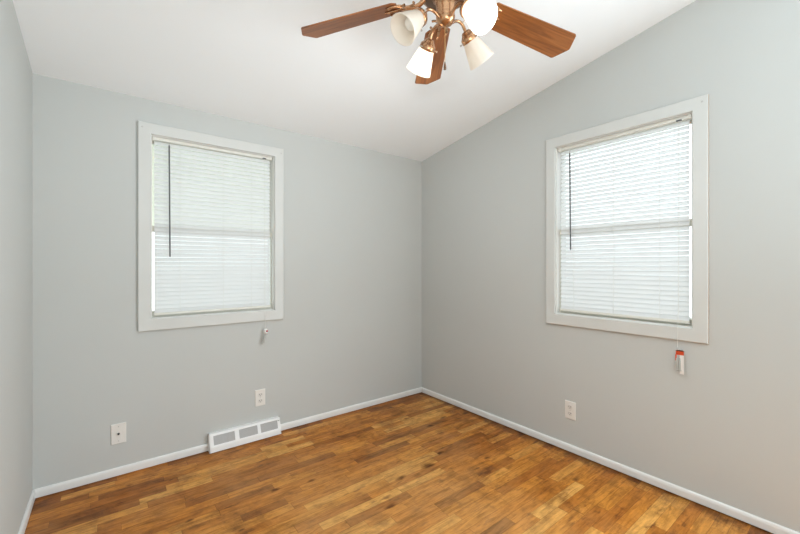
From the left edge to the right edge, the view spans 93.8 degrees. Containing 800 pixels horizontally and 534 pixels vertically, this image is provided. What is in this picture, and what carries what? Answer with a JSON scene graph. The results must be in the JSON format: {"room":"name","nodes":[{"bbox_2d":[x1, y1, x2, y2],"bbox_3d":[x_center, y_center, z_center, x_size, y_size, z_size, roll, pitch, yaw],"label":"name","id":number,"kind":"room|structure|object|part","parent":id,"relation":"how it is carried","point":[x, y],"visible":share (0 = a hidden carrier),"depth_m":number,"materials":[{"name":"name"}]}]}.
{"room":"empty bedroom","nodes":[
{"label":"empty bedroom","id":0,"kind":"room"},
{"bbox_2d":[0,0,32,533],"bbox_3d":[-0.765,-0.226,0.378,0.120,2.892,3.920,0,0,-38],"label":"wall","id":1,"kind":"structure","parent":0,"point":[16,75],"depth_m":1.60,"materials":[{"name":"grey paint"}]},
{"bbox_2d":[18,490,34,533],"bbox_3d":[-0.750,1.196,0.466,0.012,0.049,3.800,0,0,-38],"label":"baseboard","id":2,"kind":"structure","parent":1,"relation":"attached to","point":[24,523],"depth_m":1.79,"materials":[{"name":"paint"}]},
{"bbox_2d":[33,73,421,488],"bbox_3d":[-0.894,0.105,2.840,2.946,2.230,0.120,0,0,-38],"label":"wall","id":3,"kind":"structure","parent":0,"point":[349,333],"depth_m":2.38,"materials":[{"name":"grey paint"}]},
{"bbox_2d":[111,422,125,444],"bbox_3d":[-1.635,0.975,2.176,0.072,0.116,0.015,0,0,-38],"label":"cable plate","id":4,"kind":"object","parent":3,"relation":"attached to","point":[118,431],"visible":1,"depth_m":2.18,"materials":[{"name":"plastic"}]},
{"bbox_2d":[152,144,267,229],"bbox_3d":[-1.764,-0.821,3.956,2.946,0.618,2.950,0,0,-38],"label":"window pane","id":5,"kind":"structure","parent":3,"relation":"attached to","point":[153,149],"depth_m":3.59,"materials":[{"name":"glass"}]},
{"bbox_2d":[138,121,283,331],"bbox_3d":[-1.250,-0.236,2.550,0.885,1.259,0.140,0,0,-38],"label":"window","id":6,"kind":"structure","parent":3,"relation":"in","point":[147,321],"depth_m":2.43,"materials":[{"name":"paint"}]},
{"bbox_3d":[-1.265,-0.504,2.568,0.743,0.581,0.024,0,0,-38],"label":"sash","id":7,"kind":"part","parent":6,"relation":"part of","materials":[{"name":"plastic"}]},
{"bbox_2d":[152,136,271,343],"bbox_3d":[-1.218,-0.118,2.503,0.733,1.352,0.078,0,0,-38],"label":"window blind","id":8,"kind":"object","parent":6,"relation":"attached to","point":[200,282],"visible":0.99,"depth_m":2.50,"materials":[{"name":"plastic"}]},
{"bbox_3d":[-1.234,0.295,2.524,0.713,0.019,0.024,0,0,-38],"label":"rail","id":9,"kind":"part","parent":8,"relation":"part of","materials":[{"name":"plastic"}]},
{"bbox_3d":[-1.058,-0.243,2.661,0.002,1.063,0.022,0,0,-38],"label":"ladder cord","id":10,"kind":"part","parent":8,"relation":"part of","materials":[{"name":"white fabric"}]},
{"bbox_3d":[-0.972,-0.168,2.691,0.004,1.231,0.030,0,0,-31],"label":"lift cord","id":11,"kind":"part","parent":8,"relation":"part of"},
{"bbox_3d":[-1.249,0.033,2.548,0.743,0.566,0.024,0,0,-38],"label":"sash","id":12,"kind":"part","parent":6,"relation":"part of","materials":[{"name":"plastic"}]},
{"bbox_3d":[-1.249,0.033,2.548,0.735,0.494,0.003,0,0,-38],"label":"pane","id":13,"kind":"part","parent":6,"relation":"part of","materials":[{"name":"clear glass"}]},
{"bbox_2d":[33,387,421,497],"bbox_3d":[-0.853,1.196,2.788,2.706,0.049,0.012,0,0,-38],"label":"baseboard","id":14,"kind":"structure","parent":3,"relation":"attached to","point":[69,484],"depth_m":2.32,"materials":[{"name":"paint"}]},
{"bbox_2d":[208,416,280,453],"bbox_3d":[-1.064,1.163,2.591,0.470,0.115,0.064,0,0,-38],"label":"floor vent","id":15,"kind":"object","parent":3,"relation":"attached to","point":[228,438],"visible":1,"depth_m":2.57,"materials":[{"name":"metal"}]},
{"bbox_2d":[213,431,234,444],"bbox_3d":[-1.172,1.146,2.497,0.132,0.055,0.025,0,0,-38],"label":"grille","id":16,"kind":"object","parent":15,"relation":"attached to","point":[219,437],"depth_m":2.49,"materials":[{"name":"metal"}]},
{"bbox_2d":[239,425,257,437],"bbox_3d":[-1.050,1.146,2.592,0.122,0.055,0.025,0,0,-38],"label":"grille","id":17,"kind":"object","parent":15,"relation":"attached to","point":[245,431],"depth_m":2.59,"materials":[{"name":"metal"}]},
{"bbox_2d":[260,420,277,432],"bbox_3d":[-0.938,1.146,2.680,0.120,0.055,0.025,0,0,-38],"label":"grille","id":18,"kind":"object","parent":15,"relation":"attached to","point":[266,426],"depth_m":2.68,"materials":[{"name":"metal"}]},
{"bbox_2d":[255,389,264,406],"bbox_3d":[-0.999,0.941,2.676,0.072,0.116,0.008,0,0,-38],"label":"wall outlet","id":19,"kind":"object","parent":3,"relation":"attached to","point":[259,394],"visible":1,"depth_m":2.67,"materials":[{"name":"plastic"}]},
{"bbox_2d":[13,0,695,161],"bbox_3d":[0.349,-1.401,1.247,2.946,0.782,3.920,0,0,-38],"label":"ceiling","id":20,"kind":"structure","parent":0,"point":[251,61],"depth_m":2.07,"materials":[{"name":"white paint"}]},
{"bbox_2d":[301,0,575,83],"bbox_3d":[0.197,-1.018,1.344,1.122,0.590,1.077,0,0,-38],"label":"ceiling fan","id":21,"kind":"object","parent":20,"relation":"hanging from","point":[482,16],"visible":1,"depth_m":1.45,"materials":[{"name":"brown wood"}]},
{"bbox_3d":[-0.203,-0.968,1.484,0.414,0.006,0.136,-5,15,16],"label":"blade","id":22,"kind":"part","parent":21,"relation":"part of","materials":[{"name":"brown wood"}]},
{"bbox_3d":[0.029,-0.829,1.292,0.126,0.125,0.105,0,0,-38],"label":"lamp shade","id":23,"kind":"part","parent":21,"relation":"part of","materials":[{"name":"white glass"}]},
{"bbox_3d":[0.047,-0.849,1.302,0.066,0.064,0.045,0,0,-38],"label":"bulb","id":24,"kind":"part","parent":21,"relation":"part of","materials":[{"name":"white glass"}]},
{"bbox_3d":[0.092,-0.826,1.524,0.104,0.125,0.126,0,0,-38],"label":"lamp shade","id":25,"kind":"part","parent":21,"relation":"part of","materials":[{"name":"white glass"}]},
{"bbox_3d":[0.112,-0.906,1.343,0.079,0.039,0.011,0,0,-33],"label":"light arm","id":26,"kind":"part","parent":21,"relation":"part of","materials":[{"name":"gold metal"}]},
{"bbox_3d":[0.150,-0.973,1.764,0.136,0.006,0.414,-12,-3,-3],"label":"blade","id":27,"kind":"part","parent":21,"relation":"part of","materials":[{"name":"brown wood"}]},
{"bbox_3d":[0.135,-0.903,1.437,0.011,0.040,0.079,0,0,-29],"label":"light arm","id":28,"kind":"part","parent":21,"relation":"part of","materials":[{"name":"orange metal"}]},
{"bbox_3d":[0.168,-0.903,1.379,0.071,0.041,0.071,0,0,-38],"label":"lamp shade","id":29,"kind":"part","parent":21,"relation":"part of","materials":[{"name":"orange metal"}]},
{"bbox_3d":[0.204,-0.912,1.323,0.011,0.037,0.080,0,0,-34],"label":"light arm","id":30,"kind":"part","parent":21,"relation":"part of","materials":[{"name":"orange metal"}]},
{"bbox_3d":[0.223,-0.912,1.416,0.080,0.037,0.011,0,0,-34],"label":"light arm","id":31,"kind":"part","parent":21,"relation":"part of","materials":[{"name":"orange metal"}]},
{"bbox_3d":[0.246,-0.856,1.260,0.045,0.064,0.066,0,0,-38],"label":"bulb","id":32,"kind":"part","parent":21,"relation":"part of","materials":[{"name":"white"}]},
{"bbox_3d":[0.304,-0.836,1.468,0.126,0.125,0.105,0,0,-38],"label":"lamp shade","id":33,"kind":"part","parent":21,"relation":"part of","materials":[{"name":"white glass"}]},
{"bbox_3d":[0.257,-0.836,1.242,0.105,0.125,0.126,0,0,-38],"label":"lamp shade","id":34,"kind":"part","parent":21,"relation":"part of","materials":[{"name":"white glass"}]},
{"bbox_3d":[0.526,-0.948,1.515,0.414,0.006,0.136,8,-14,-21],"label":"blade","id":35,"kind":"part","parent":21,"relation":"part of","materials":[{"name":"brown wood"}]},
{"bbox_2d":[24,392,772,533],"bbox_3d":[0.312,1.270,1.295,2.946,0.100,4.040,0,0,-38],"label":"floor","id":36,"kind":"structure","parent":0,"point":[419,463],"depth_m":2.02,"materials":[{"name":"brown wood"}]},
{"bbox_2d":[422,0,799,532],"bbox_3d":[1.463,-0.226,2.116,0.120,2.892,3.920,0,0,-38],"label":"wall","id":37,"kind":"structure","parent":0,"point":[726,430],"depth_m":2.07,"materials":[{"name":"grey paint"}]},
{"bbox_2d":[565,400,575,420],"bbox_3d":[1.116,0.946,2.456,0.008,0.116,0.072,0,0,-38],"label":"wall outlet","id":38,"kind":"object","parent":37,"relation":"attached to","point":[570,407],"visible":1,"depth_m":2.45,"materials":[{"name":"plastic"}]},
{"bbox_2d":[422,387,799,533],"bbox_3d":[1.045,1.196,2.545,0.012,0.049,2.730,0,0,-38],"label":"baseboard","id":39,"kind":"structure","parent":37,"relation":"attached to","point":[769,526],"depth_m":2.14,"materials":[{"name":"paint"}]},
{"bbox_2d":[546,94,708,343],"bbox_3d":[1.329,-0.236,2.272,0.140,1.259,0.885,0,0,-38],"label":"window","id":40,"kind":"structure","parent":37,"relation":"in","point":[697,331],"depth_m":2.08,"materials":[{"name":"paint"}]},
{"bbox_2d":[558,114,691,374],"bbox_3d":[1.291,-0.113,2.238,0.066,1.362,0.733,0,0,-38],"label":"window blind","id":41,"kind":"object","parent":40,"relation":"attached to","point":[611,294],"visible":1,"depth_m":2.20,"materials":[{"name":"plastic"}]},
{"bbox_3d":[1.145,-0.243,2.458,0.022,1.063,0.002,0,0,-38],"label":"ladder cord","id":42,"kind":"part","parent":41,"relation":"part of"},
{"bbox_3d":[1.296,-0.243,2.265,0.022,1.063,0.002,0,0,-38],"label":"ladder cord","id":43,"kind":"part","parent":41,"relation":"part of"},
{"bbox_3d":[1.307,0.295,2.251,0.024,0.019,0.713,0,0,-38],"label":"rail","id":44,"kind":"part","parent":41,"relation":"part of","materials":[{"name":"plastic"}]},
{"bbox_3d":[1.443,-0.243,2.076,0.022,1.063,0.002,0,0,-38],"label":"ladder cord","id":45,"kind":"part","parent":41,"relation":"part of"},
{"bbox_3d":[1.476,-0.176,1.986,0.030,1.213,0.003,0,0,-42],"label":"lift cord","id":46,"kind":"part","parent":41,"relation":"part of","materials":[{"name":"white fabric"}]},
{"bbox_3d":[1.327,0.033,2.270,0.024,0.566,0.743,0,0,-38],"label":"sash","id":47,"kind":"part","parent":40,"relation":"part of","materials":[{"name":"plastic"}]},
{"bbox_3d":[1.348,-0.504,2.286,0.024,0.581,0.743,0,0,-38],"label":"sash","id":48,"kind":"part","parent":40,"relation":"part of","materials":[{"name":"plastic"}]}
]}

